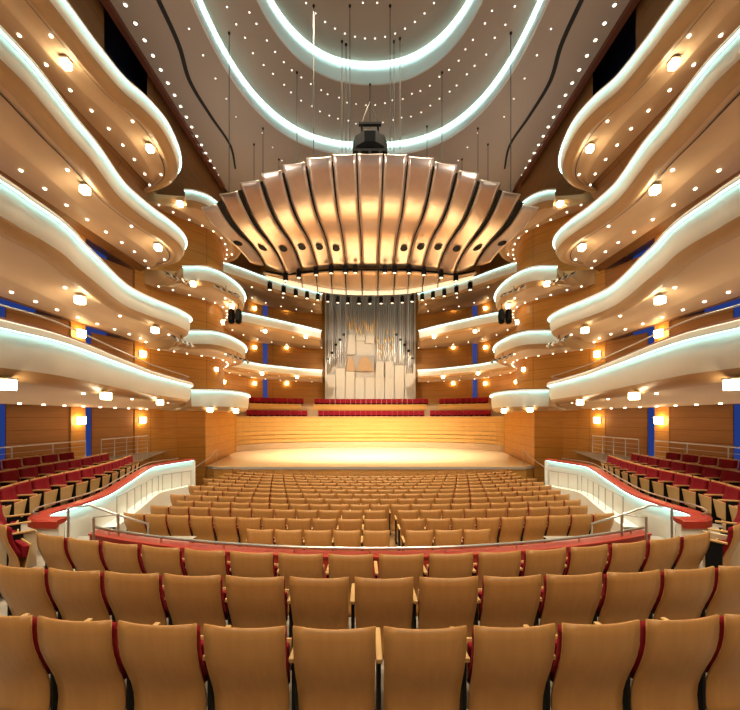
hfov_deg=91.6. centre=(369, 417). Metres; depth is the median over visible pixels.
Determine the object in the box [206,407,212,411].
lamp
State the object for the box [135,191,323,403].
wall
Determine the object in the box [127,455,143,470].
chair
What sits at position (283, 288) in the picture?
spotlight
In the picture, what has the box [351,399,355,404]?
chair
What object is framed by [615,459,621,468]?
cushion
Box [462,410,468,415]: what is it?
chair
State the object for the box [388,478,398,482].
chair
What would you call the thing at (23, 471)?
cushion
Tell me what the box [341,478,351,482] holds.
chair
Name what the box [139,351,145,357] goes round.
wall sconce
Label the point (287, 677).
cushion
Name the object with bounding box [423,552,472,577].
chair
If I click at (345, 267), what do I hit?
spotlight
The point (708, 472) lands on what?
chair
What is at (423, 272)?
spotlight
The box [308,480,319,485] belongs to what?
chair
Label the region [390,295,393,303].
spotlight
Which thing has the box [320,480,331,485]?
chair
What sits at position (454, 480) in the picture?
chair
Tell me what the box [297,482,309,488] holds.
chair
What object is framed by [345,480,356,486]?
chair
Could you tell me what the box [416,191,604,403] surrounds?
wall
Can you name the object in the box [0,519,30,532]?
chair
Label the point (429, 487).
chair
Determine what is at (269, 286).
spotlight
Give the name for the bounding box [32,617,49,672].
cushion
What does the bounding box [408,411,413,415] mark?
chair
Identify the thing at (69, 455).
chair
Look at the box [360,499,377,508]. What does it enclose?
chair
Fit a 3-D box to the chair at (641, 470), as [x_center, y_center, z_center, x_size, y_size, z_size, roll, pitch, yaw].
[8.051,1.853,10.879,0.452,0.874,0.570,0,0,12]
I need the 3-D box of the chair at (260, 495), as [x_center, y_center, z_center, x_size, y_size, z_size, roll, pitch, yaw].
[-3.650,2.951,12.368,0.559,0.874,0.452,0,0,7]
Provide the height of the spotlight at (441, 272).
0.719 m
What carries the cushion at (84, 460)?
on the chair at (87, 460)
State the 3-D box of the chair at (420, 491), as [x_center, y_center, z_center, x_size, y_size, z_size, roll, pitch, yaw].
[1.651,3.019,13.224,0.559,0.874,0.452,0,0,-3]
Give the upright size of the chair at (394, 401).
0.800 m
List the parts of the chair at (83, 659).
frame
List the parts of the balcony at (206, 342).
rail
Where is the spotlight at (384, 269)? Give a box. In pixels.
[382,264,386,273]
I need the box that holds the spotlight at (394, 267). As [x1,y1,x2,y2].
[392,264,396,273]
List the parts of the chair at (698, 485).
armrest, frame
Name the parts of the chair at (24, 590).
frame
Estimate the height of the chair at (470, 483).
0.874 m
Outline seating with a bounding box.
[232,469,507,477]
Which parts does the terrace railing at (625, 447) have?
rail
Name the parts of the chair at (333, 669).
armrest, frame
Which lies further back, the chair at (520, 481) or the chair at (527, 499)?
the chair at (520, 481)
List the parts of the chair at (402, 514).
frame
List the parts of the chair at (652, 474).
frame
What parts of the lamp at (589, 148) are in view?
glass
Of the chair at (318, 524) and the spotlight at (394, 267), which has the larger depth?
the spotlight at (394, 267)
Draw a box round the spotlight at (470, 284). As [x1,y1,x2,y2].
[468,280,472,290]
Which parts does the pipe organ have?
case post, panel, panel, case panel, panel, case panel, panel, case panel, case panel, panel, panel, case panel, case panel, panel, panel, panel, case post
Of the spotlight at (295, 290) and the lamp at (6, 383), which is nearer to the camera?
the lamp at (6, 383)
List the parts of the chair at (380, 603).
armrest, frame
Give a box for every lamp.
[0,377,18,389]
[59,56,72,70]
[73,295,86,304]
[78,184,91,194]
[99,391,112,399]
[145,143,154,152]
[150,326,159,332]
[153,243,162,250]
[156,399,163,404]
[176,200,182,206]
[189,280,195,286]
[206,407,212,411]
[527,407,533,411]
[544,280,550,286]
[557,200,563,206]
[576,399,583,404]
[577,243,586,250]
[580,326,589,332]
[585,143,594,152]
[627,391,640,399]
[648,184,661,194]
[653,295,666,304]
[667,56,680,70]
[721,377,739,389]
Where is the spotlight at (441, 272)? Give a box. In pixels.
[439,268,443,278]
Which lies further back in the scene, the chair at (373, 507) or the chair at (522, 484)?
the chair at (522, 484)
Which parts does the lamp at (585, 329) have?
glass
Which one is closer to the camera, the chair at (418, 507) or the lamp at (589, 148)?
the chair at (418, 507)
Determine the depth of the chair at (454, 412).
36.09 m
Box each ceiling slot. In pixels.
[156,0,235,168]
[504,0,583,168]
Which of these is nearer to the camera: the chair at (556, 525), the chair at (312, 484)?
the chair at (556, 525)
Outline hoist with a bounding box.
[353,101,386,160]
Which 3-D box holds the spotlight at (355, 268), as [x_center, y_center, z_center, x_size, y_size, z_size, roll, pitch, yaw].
[-1.086,-11.006,26.498,0.360,0.719,0.360,0,0,0]
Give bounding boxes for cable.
[228,31,229,191]
[312,4,314,153]
[349,4,350,148]
[389,4,390,148]
[510,31,511,191]
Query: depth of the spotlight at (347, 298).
30.92 m
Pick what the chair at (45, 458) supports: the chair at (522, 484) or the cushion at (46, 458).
the cushion at (46, 458)
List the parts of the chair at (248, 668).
frame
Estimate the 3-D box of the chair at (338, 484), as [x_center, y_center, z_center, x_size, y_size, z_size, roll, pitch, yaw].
[-1.137,3.163,15.243,0.559,0.874,0.452,0,0,3]
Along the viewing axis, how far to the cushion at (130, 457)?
13.64 m
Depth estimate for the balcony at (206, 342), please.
20.90 m
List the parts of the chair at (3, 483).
armrest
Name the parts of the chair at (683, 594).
frame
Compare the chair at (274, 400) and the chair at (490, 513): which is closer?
the chair at (490, 513)
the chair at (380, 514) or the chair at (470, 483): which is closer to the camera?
the chair at (380, 514)
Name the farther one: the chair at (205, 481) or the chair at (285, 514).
the chair at (205, 481)
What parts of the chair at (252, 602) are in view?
frame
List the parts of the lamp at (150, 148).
glass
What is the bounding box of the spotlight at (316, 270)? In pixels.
[314,266,318,275]
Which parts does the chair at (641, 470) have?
frame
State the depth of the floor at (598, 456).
10.12 m
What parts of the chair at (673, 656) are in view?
frame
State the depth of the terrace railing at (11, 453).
11.79 m
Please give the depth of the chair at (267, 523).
7.93 m
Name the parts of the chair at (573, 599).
frame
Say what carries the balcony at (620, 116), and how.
attached to the wall at (661, 431)
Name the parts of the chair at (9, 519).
frame, armrest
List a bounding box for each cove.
[190,0,549,153]
[257,0,482,84]
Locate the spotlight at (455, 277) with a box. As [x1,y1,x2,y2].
[453,271,458,281]
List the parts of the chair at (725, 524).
armrest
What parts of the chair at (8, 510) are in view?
frame, armrest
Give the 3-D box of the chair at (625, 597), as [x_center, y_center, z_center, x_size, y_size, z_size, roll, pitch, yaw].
[2.349,1.823,3.456,0.559,0.874,0.452,0,0,-6]
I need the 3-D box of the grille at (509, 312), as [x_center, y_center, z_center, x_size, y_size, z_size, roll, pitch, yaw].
[9.195,-6.747,23.670,0.240,0.550,0.060,0,0,0]
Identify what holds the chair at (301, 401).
on the floor at (309, 407)
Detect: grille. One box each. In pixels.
[228,311,231,319]
[235,311,238,319]
[501,311,504,319]
[508,311,511,319]
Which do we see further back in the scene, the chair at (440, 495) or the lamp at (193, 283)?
the lamp at (193, 283)
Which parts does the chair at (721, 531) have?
armrest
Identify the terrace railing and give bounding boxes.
[0,440,85,466]
[101,435,147,460]
[592,435,638,460]
[654,440,739,466]
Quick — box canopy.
[201,153,538,294]
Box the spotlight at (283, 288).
[281,284,285,293]
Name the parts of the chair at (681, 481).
frame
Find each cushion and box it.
[0,470,20,484]
[0,486,17,503]
[0,505,7,523]
[0,522,21,556]
[2,459,21,468]
[13,481,33,498]
[14,540,28,557]
[19,467,38,479]
[23,456,40,466]
[31,477,51,492]
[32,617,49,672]
[38,464,55,475]
[42,454,57,462]
[44,569,57,610]
[48,617,126,678]
[49,474,67,488]
[54,461,69,470]
[64,538,74,567]
[65,470,82,483]
[69,459,82,470]
[81,457,92,466]
[81,468,94,480]
[92,455,101,464]
[92,465,104,475]
[98,542,108,570]
[100,572,111,613]
[101,454,109,462]
[103,463,113,472]
[111,461,119,470]
[118,459,125,466]
[124,457,129,464]
[127,456,133,462]
[137,546,145,573]
[159,575,167,616]
[179,549,185,575]
[197,625,206,682]
[201,640,206,671]
[220,577,226,619]
[223,590,227,611]
[225,552,228,574]
[227,563,231,575]
[284,578,286,620]
[285,627,289,683]
[287,642,289,667]
[467,642,471,667]
[468,627,473,684]
[476,554,478,575]
[478,591,481,611]
[479,578,483,619]
[521,551,525,576]
[539,576,546,618]
[539,589,542,618]
[550,623,612,681]
[550,639,556,672]
[564,549,570,574]
[597,574,606,615]
[604,545,611,573]
[606,456,612,462]
[611,457,615,464]
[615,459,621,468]
[620,461,628,470]
[626,463,636,472]
[630,616,707,677]
[635,465,647,476]
[638,455,647,464]
[641,541,649,571]
[645,468,658,480]
[653,571,664,612]
[657,470,674,484]
[672,474,690,488]
[674,537,683,565]
[688,477,708,493]
[705,568,718,608]
[706,481,726,496]
[706,616,723,671]
[722,486,739,505]
[723,522,739,555]
[733,505,739,522]
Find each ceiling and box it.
[110,0,629,192]
[202,0,537,141]
[273,0,466,61]
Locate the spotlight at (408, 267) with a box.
[407,264,410,273]
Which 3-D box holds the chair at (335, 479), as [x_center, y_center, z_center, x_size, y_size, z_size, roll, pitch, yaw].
[-1.693,3.292,17.332,0.559,0.874,0.452,0,0,5]
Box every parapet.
[28,459,195,550]
[88,530,651,578]
[544,459,711,538]
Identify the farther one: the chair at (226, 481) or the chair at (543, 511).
the chair at (226, 481)
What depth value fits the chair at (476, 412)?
35.01 m
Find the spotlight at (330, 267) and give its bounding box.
[329,264,332,273]
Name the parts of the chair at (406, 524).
frame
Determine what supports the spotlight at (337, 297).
hanging from the canopy
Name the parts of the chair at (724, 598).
frame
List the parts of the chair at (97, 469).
frame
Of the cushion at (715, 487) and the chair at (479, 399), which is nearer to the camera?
the cushion at (715, 487)
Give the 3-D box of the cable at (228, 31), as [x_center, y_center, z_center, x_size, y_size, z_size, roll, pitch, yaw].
[-7.621,-16.521,19.478,0.129,8.657,0.129,0,0,22]
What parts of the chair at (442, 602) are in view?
frame, armrest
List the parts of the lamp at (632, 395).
glass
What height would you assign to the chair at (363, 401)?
0.800 m
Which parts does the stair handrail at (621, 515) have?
post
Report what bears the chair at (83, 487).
on the floor at (141, 456)
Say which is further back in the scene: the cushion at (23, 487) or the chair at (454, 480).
the chair at (454, 480)
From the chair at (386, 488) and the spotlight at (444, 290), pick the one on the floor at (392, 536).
the chair at (386, 488)
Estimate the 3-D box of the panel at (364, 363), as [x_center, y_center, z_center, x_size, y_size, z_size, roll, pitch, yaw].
[-0.569,-6.131,40.630,1.822,1.671,0.060,0,0,0]
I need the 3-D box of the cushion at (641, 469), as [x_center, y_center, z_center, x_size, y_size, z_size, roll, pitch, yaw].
[8.167,1.670,10.872,0.180,0.424,0.523,0,0,12]
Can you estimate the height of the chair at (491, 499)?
0.874 m
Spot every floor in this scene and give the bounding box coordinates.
[0,451,196,604]
[0,569,706,709]
[169,482,590,550]
[236,403,503,415]
[543,451,723,568]
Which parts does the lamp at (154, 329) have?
glass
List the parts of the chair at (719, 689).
frame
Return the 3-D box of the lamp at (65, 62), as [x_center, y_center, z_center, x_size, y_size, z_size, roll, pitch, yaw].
[-10.690,-12.450,12.659,0.276,0.268,0.276,0,0,0]
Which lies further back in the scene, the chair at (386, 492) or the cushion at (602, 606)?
the chair at (386, 492)
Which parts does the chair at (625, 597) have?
frame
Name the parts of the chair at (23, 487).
frame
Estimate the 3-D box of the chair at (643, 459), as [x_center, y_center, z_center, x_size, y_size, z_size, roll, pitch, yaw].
[9.216,1.703,12.334,0.452,0.874,0.570,0,0,12]
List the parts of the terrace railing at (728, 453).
rail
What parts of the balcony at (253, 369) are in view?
rail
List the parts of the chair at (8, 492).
frame, armrest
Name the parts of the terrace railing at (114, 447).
rail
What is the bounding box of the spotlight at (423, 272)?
[421,266,425,275]
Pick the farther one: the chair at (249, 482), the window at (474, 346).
the window at (474, 346)
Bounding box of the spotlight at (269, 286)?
[267,280,271,290]
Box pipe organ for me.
[325,287,415,403]
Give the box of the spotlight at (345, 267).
[343,264,347,273]
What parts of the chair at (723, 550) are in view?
frame, armrest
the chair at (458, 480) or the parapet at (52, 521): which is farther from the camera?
the chair at (458, 480)
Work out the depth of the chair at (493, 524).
7.98 m
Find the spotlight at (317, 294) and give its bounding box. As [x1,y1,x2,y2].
[316,292,319,300]
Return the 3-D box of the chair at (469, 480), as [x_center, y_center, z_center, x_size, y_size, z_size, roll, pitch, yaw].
[4.714,3.227,16.788,0.559,0.874,0.452,0,0,-13]
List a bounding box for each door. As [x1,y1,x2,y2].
[5,308,68,335]
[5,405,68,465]
[91,332,132,361]
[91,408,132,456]
[100,257,132,286]
[606,256,640,287]
[606,332,647,361]
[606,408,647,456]
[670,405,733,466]
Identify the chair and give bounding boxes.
[0,468,34,484]
[0,481,16,486]
[0,484,36,523]
[0,499,22,518]
[0,505,30,530]
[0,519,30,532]
[0,522,36,567]
[0,565,57,618]
[0,613,49,709]
[1,457,26,468]
[12,479,50,513]
[18,465,51,480]
[22,455,52,466]
[30,476,66,508]
[36,532,74,570]
[37,462,65,476]
[37,615,126,709]
[41,453,67,462]
[48,472,81,503]
[48,568,111,620]
[53,460,80,470]
[58,451,75,459]
[64,469,94,498]
[68,458,93,470]
[68,537,108,571]
[79,466,106,494]
[80,456,102,466]
[90,454,109,464]
[91,464,116,489]
[99,453,116,462]
[102,462,124,484]
[103,541,146,573]
[104,571,167,624]
[110,460,130,479]
[117,458,135,475]
[118,620,206,709]
[122,456,139,472]
[124,512,146,535]
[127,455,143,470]
[142,545,187,584]
[145,513,168,535]
[150,505,169,515]
[164,573,227,634]
[167,514,191,542]
[170,494,185,506]
[170,506,189,516]
[177,500,193,512]
[184,548,231,586]
[186,495,201,506]
[188,485,200,494]
[190,507,209,535]
[190,515,214,544]
[194,490,207,495]
[194,501,211,511]
[201,486,213,490]
[202,495,217,507]
[203,478,212,485]
[203,624,291,709]
[208,482,219,490]
[208,491,223,501]
[210,507,230,537]
[213,502,230,514]
[213,516,238,546]
[214,479,223,483]
[215,486,227,495]
[219,476,228,482]
[219,496,235,507]
[220,483,231,487]
[223,491,237,501]
[225,480,235,483]
[225,575,288,627]
[228,487,241,496]
[229,477,238,480]
[230,551,278,577]
[231,508,252,537]
[232,483,244,487]
[232,502,249,508]
[236,480,246,484]
[236,497,251,508]
[237,517,262,546]
[239,477,249,483]
[239,492,253,502]
[242,487,255,496]
[245,484,257,491]
[246,410,253,415]
[246,529,274,548]
[248,481,258,484]
[249,397,255,402]
[250,478,260,484]
[251,503,268,514]
[252,410,258,415]
[252,509,274,524]
[253,497,269,508]
[255,397,261,402]
[255,492,270,502]
[257,410,263,415]
[257,488,270,496]
[258,484,270,492]
[260,397,266,403]
[260,481,271,487]
[261,478,271,485]
[262,517,286,536]
[263,410,269,415]
[263,476,272,481]
[266,398,271,403]
[269,410,274,415]
[270,497,288,504]
[270,503,288,515]
[271,398,276,403]
[271,488,284,492]
[271,493,285,497]
[272,482,284,488]
[272,485,285,492]
[273,479,284,486]
[274,410,279,415]
[274,509,296,524]
[274,529,302,549]
[277,398,282,403]
[277,552,323,614]
[280,410,285,415]
[282,398,287,403]
[284,479,294,484]
[284,482,296,487]
[285,410,290,415]
[285,485,297,491]
[286,489,299,497]
[286,518,311,549]
[287,493,301,503]
[287,576,348,670]
[288,398,292,403]
[288,498,304,509]
[289,625,375,709]
[290,504,308,515]
[291,410,296,415]
[293,398,298,403]
[295,477,304,481]
[296,410,301,415]
[296,480,306,485]
[296,509,317,526]
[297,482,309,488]
[298,398,303,403]
[299,486,311,492]
[301,489,314,497]
[302,410,307,415]
[303,493,318,503]
[303,530,330,550]
[306,498,322,509]
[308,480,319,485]
[310,483,322,488]
[310,504,328,517]
[311,518,335,550]
[313,486,325,493]
[316,489,330,498]
[318,510,339,528]
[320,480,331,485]
[320,493,335,503]
[324,483,335,489]
[325,498,341,509]
[325,553,372,616]
[327,486,340,493]
[329,478,339,482]
[330,504,348,518]
[332,489,345,498]
[332,530,359,550]
[336,519,361,550]
[337,483,348,489]
[337,494,351,504]
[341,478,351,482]
[341,510,362,535]
[342,486,354,493]
[343,498,359,509]
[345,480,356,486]
[347,490,361,498]
[350,483,362,489]
[350,504,368,523]
[350,577,413,658]
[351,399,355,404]
[353,478,363,483]
[353,494,368,503]
[355,411,360,415]
[356,399,360,404]
[356,486,368,493]
[358,481,368,486]
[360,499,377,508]
[361,399,365,404]
[361,530,389,550]
[362,519,386,535]
[363,490,376,497]
[363,510,384,523]
[364,483,375,489]
[365,478,374,483]
[366,399,370,404]
[369,494,385,503]
[369,504,389,529]
[371,399,375,404]
[371,481,381,486]
[371,486,383,493]
[374,553,423,615]
[375,625,466,709]
[376,411,381,415]
[376,478,386,483]
[377,483,389,489]
[378,490,392,498]
[378,498,396,522]
[382,399,386,404]
[383,480,394,486]
[385,486,397,493]
[386,494,402,504]
[387,399,391,404]
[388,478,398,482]
[389,504,409,534]
[391,483,402,489]
[392,399,396,404]
[394,489,407,498]
[394,510,417,543]
[397,518,424,550]
[398,498,414,509]
[399,486,412,493]
[400,478,410,482]
[401,530,432,550]
[404,483,415,489]
[404,493,419,503]
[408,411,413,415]
[408,480,419,485]
[409,489,423,498]
[411,504,429,518]
[411,576,477,636]
[414,486,426,493]
[417,483,429,488]
[417,498,433,509]
[418,509,440,527]
[420,480,431,485]
[421,493,436,503]
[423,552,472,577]
[424,518,449,549]
[425,489,438,497]
[428,486,440,492]
[430,410,434,415]
[430,482,442,488]
[431,504,449,515]
[432,529,461,549]
[433,480,443,485]
[435,410,440,415]
[435,477,444,481]
[435,498,451,509]
[438,493,452,501]
[439,398,443,403]
[440,489,453,496]
[441,410,445,415]
[441,509,462,524]
[442,485,454,490]
[443,482,454,485]
[444,398,449,403]
[445,479,455,484]
[446,410,451,415]
[449,398,454,403]
[449,623,554,709]
[450,518,474,536]
[451,410,456,415]
[451,497,469,504]
[451,503,469,515]
[452,493,468,503]
[453,488,468,497]
[454,485,467,492]
[455,398,460,403]
[455,479,466,486]
[455,482,467,488]
[457,410,462,415]
[460,398,465,403]
[460,529,490,548]
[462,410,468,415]
[463,509,484,524]
[465,398,471,403]
[467,476,476,481]
[468,410,473,415]
[468,478,478,485]
[468,481,479,487]
[469,484,481,492]
[469,488,482,496]
[469,492,484,502]
[470,497,486,508]
[471,398,476,403]
[471,503,488,514]
[472,550,520,587]
[473,410,479,415]
[473,574,540,627]
[474,517,499,546]
[476,397,482,403]
[478,410,484,415]
[479,478,489,484]
[481,397,487,402]
[481,481,491,484]
[482,484,494,491]
[484,410,490,415]
[484,487,497,496]
[485,508,506,537]
[486,492,500,502]
[488,497,503,508]
[490,477,500,483]
[490,502,507,514]
[493,480,503,484]
[495,483,507,487]
[497,516,523,546]
[498,487,511,496]
[501,477,510,480]
[502,491,516,501]
[504,480,514,483]
[504,496,520,507]
[506,507,527,522]
[508,483,519,487]
[509,502,526,507]
[511,476,520,482]
[512,486,524,495]
[516,479,525,483]
[516,491,531,501]
[518,547,565,586]
[520,482,531,490]
[520,516,546,544]
[522,495,537,506]
[523,619,639,709]
[526,486,538,490]
[527,478,536,482]
[527,507,547,516]
[528,501,545,507]
[532,482,543,485]
[532,490,545,495]
[534,572,601,633]
[538,495,553,506]
[539,485,551,494]
[544,515,569,542]
[546,500,562,512]
[547,489,560,495]
[547,506,567,521]
[554,494,569,504]
[562,544,607,574]
[563,499,580,510]
[567,514,592,535]
[568,505,587,520]
[588,512,613,535]
[592,569,659,623]
[593,614,719,709]
[600,455,612,471]
[602,540,645,583]
[604,456,617,474]
[609,458,622,476]
[615,460,629,481]
[621,462,637,488]
[630,453,640,462]
[630,464,648,494]
[637,454,649,464]
[638,536,679,571]
[639,466,660,498]
[645,456,659,467]
[648,566,714,619]
[652,469,675,503]
[657,458,671,470]
[660,614,739,709]
[665,451,681,460]
[666,472,691,507]
[670,460,686,473]
[671,531,709,569]
[682,453,698,463]
[682,476,709,512]
[684,462,702,476]
[698,479,727,523]
[699,455,717,466]
[700,566,739,617]
[701,465,721,480]
[702,522,739,567]
[708,519,739,534]
[713,484,739,529]
[715,505,739,529]
[718,457,738,469]
[719,468,739,485]
[729,501,739,521]
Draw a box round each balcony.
[0,0,181,200]
[0,25,187,270]
[0,174,192,342]
[0,304,192,409]
[144,264,245,320]
[144,329,246,368]
[146,188,240,263]
[153,388,250,412]
[223,262,322,313]
[223,311,322,348]
[223,361,322,381]
[417,262,516,313]
[417,311,516,348]
[417,361,516,381]
[489,388,586,412]
[493,329,595,368]
[494,264,595,320]
[499,188,593,263]
[547,174,739,342]
[547,304,739,409]
[552,25,739,270]
[558,0,739,200]
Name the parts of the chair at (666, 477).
frame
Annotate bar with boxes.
[163,271,190,285]
[170,335,193,347]
[214,285,239,297]
[227,353,249,363]
[490,353,512,363]
[500,285,525,297]
[546,335,569,347]
[549,271,576,285]
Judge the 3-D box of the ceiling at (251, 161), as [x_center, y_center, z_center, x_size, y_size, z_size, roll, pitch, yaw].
[0.000,-20.000,18.300,25.100,0.001,48.600,0,0,0]
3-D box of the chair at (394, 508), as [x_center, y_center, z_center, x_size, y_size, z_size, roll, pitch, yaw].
[0.815,2.814,10.125,0.559,0.874,0.452,0,0,-2]
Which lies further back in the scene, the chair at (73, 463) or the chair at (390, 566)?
the chair at (73, 463)
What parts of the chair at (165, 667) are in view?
frame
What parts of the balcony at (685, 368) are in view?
rail, handrail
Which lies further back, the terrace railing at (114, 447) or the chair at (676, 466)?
the terrace railing at (114, 447)
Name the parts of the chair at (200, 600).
frame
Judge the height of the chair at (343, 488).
0.874 m
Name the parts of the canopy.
reflector panel, reflector panel, reflector panel, visor panel, reflector panel, visor panel, reflector panel, visor panel, visor panel, reflector panel, visor panel, reflector panel, visor panel, visor panel, visor frame, reflector panel, backing frame, visor panel, reflector panel, visor panel, reflector panel, visor panel, visor panel, reflector panel, visor panel, reflector panel, visor panel, reflector panel, reflector panel, reflector panel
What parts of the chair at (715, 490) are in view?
armrest, frame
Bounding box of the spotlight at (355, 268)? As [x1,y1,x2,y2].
[353,264,357,273]
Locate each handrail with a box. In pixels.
[32,458,178,515]
[67,504,148,537]
[92,513,119,539]
[95,526,644,552]
[116,475,158,522]
[162,471,187,490]
[552,471,577,490]
[561,458,707,515]
[581,475,623,522]
[591,504,672,537]
[620,513,647,540]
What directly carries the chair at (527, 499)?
on the floor at (392, 536)
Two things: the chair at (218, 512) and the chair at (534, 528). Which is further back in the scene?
the chair at (218, 512)
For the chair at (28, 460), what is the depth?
10.42 m
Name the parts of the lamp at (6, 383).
ceiling plate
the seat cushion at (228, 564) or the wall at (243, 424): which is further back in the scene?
the wall at (243, 424)
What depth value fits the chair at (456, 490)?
13.16 m
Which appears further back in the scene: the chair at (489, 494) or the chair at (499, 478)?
the chair at (499, 478)
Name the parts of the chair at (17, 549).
frame, armrest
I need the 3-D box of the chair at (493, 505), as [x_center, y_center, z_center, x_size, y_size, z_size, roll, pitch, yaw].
[3.606,2.814,10.323,0.559,0.874,0.452,0,0,-7]
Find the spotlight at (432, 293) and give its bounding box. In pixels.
[431,290,434,298]
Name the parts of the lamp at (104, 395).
glass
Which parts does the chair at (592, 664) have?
frame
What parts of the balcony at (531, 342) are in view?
rail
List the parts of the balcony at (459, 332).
rail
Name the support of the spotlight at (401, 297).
hanging from the canopy
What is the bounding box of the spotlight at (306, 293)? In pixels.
[305,290,308,298]
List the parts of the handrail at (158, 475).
rail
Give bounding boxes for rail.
[195,449,216,467]
[523,449,544,467]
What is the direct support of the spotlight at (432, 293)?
hanging from the canopy
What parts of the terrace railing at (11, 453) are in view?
rail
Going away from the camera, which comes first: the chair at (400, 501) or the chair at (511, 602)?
the chair at (511, 602)
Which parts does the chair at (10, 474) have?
armrest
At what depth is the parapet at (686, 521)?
9.50 m
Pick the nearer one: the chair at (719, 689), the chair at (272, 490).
the chair at (719, 689)
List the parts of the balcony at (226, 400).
rail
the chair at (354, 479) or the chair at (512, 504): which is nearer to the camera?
the chair at (512, 504)
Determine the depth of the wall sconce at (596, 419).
20.07 m
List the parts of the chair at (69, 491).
frame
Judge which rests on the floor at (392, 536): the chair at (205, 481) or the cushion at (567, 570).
the chair at (205, 481)
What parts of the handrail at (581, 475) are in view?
rail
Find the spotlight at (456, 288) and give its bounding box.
[454,284,458,293]
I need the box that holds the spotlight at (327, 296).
[326,294,329,301]
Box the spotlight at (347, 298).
[346,295,349,303]
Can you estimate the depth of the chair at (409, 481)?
16.11 m
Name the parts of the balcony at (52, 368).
handrail, rail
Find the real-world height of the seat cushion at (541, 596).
0.263 m
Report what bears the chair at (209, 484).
on the floor at (392, 536)
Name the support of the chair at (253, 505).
on the floor at (392, 536)
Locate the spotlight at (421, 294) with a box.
[420,292,423,300]
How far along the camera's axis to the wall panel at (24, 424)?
14.47 m
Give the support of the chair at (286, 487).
on the floor at (392, 536)
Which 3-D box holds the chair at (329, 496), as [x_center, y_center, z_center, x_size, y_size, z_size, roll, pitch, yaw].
[-1.418,2.951,12.186,0.559,0.874,0.452,0,0,3]
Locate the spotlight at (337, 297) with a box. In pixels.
[336,295,339,302]
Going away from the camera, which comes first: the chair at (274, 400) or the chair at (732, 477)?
the chair at (732, 477)
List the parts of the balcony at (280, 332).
rail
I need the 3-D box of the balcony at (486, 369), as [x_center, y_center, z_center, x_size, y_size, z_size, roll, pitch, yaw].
[9.466,-4.518,36.097,5.353,1.085,13.160,0,0,-43]
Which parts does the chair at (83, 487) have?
frame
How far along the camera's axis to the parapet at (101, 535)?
5.46 m
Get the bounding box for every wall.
[35,233,134,457]
[67,0,259,272]
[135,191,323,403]
[135,409,235,484]
[236,417,503,450]
[260,257,479,398]
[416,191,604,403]
[480,0,672,272]
[504,409,604,484]
[605,233,704,458]
[670,308,733,335]
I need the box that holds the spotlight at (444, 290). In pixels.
[442,288,445,296]
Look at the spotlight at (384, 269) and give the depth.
26.38 m
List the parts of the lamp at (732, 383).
ceiling plate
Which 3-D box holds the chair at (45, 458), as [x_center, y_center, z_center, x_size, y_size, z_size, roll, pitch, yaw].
[-9.678,1.533,11.088,0.452,0.874,0.570,0,0,-2]
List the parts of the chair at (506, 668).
armrest, frame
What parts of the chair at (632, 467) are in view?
frame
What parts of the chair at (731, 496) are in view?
armrest, frame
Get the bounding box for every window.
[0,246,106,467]
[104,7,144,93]
[263,305,267,315]
[263,343,267,363]
[263,379,267,397]
[472,305,476,315]
[472,343,476,363]
[472,379,476,397]
[595,7,635,93]
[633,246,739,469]
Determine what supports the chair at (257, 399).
on the floor at (309, 407)
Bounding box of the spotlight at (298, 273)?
[296,268,300,278]
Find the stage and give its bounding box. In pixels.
[206,447,533,481]
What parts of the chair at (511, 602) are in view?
frame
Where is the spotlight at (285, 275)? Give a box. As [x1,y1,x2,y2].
[283,271,287,281]
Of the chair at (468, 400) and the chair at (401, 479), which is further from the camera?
the chair at (468, 400)
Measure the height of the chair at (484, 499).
0.874 m
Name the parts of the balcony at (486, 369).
rail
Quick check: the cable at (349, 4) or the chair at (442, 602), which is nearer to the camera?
the chair at (442, 602)
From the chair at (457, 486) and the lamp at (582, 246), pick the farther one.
the lamp at (582, 246)
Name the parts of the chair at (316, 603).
frame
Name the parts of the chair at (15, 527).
frame, armrest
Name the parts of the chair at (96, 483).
frame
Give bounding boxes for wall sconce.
[76,329,85,337]
[76,417,85,423]
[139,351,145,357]
[139,417,145,422]
[594,351,600,357]
[594,417,600,422]
[654,329,663,337]
[654,417,663,423]
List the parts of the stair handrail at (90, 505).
post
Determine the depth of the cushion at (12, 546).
4.96 m
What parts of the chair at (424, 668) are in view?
frame, armrest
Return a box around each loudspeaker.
[228,304,234,323]
[235,304,241,323]
[498,304,504,323]
[505,304,511,323]
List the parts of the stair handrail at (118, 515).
post, post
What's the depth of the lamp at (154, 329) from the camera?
16.40 m
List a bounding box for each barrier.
[250,403,301,409]
[313,404,426,409]
[438,403,489,409]
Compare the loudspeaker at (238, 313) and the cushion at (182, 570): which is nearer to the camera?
the cushion at (182, 570)
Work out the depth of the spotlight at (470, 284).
25.70 m
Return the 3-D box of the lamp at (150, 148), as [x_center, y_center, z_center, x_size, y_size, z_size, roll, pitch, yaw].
[-10.123,-12.399,16.566,0.276,0.268,0.276,0,0,0]
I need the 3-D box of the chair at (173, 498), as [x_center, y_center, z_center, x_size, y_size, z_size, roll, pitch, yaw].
[-6.162,2.885,11.743,0.559,0.874,0.452,0,0,11]
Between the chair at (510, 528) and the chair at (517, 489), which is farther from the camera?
the chair at (517, 489)
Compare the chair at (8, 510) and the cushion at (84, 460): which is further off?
the cushion at (84, 460)
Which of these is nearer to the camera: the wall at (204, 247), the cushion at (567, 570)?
the cushion at (567, 570)
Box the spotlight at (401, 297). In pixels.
[400,295,403,302]
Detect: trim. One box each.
[100,0,224,188]
[236,416,503,416]
[236,430,503,435]
[236,434,503,440]
[236,438,503,444]
[236,442,503,451]
[515,0,639,188]
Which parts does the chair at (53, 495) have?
frame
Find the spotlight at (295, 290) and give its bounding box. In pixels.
[294,288,297,296]
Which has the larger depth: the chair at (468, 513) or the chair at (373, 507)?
the chair at (373, 507)
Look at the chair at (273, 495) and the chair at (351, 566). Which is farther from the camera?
the chair at (273, 495)
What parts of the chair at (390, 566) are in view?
armrest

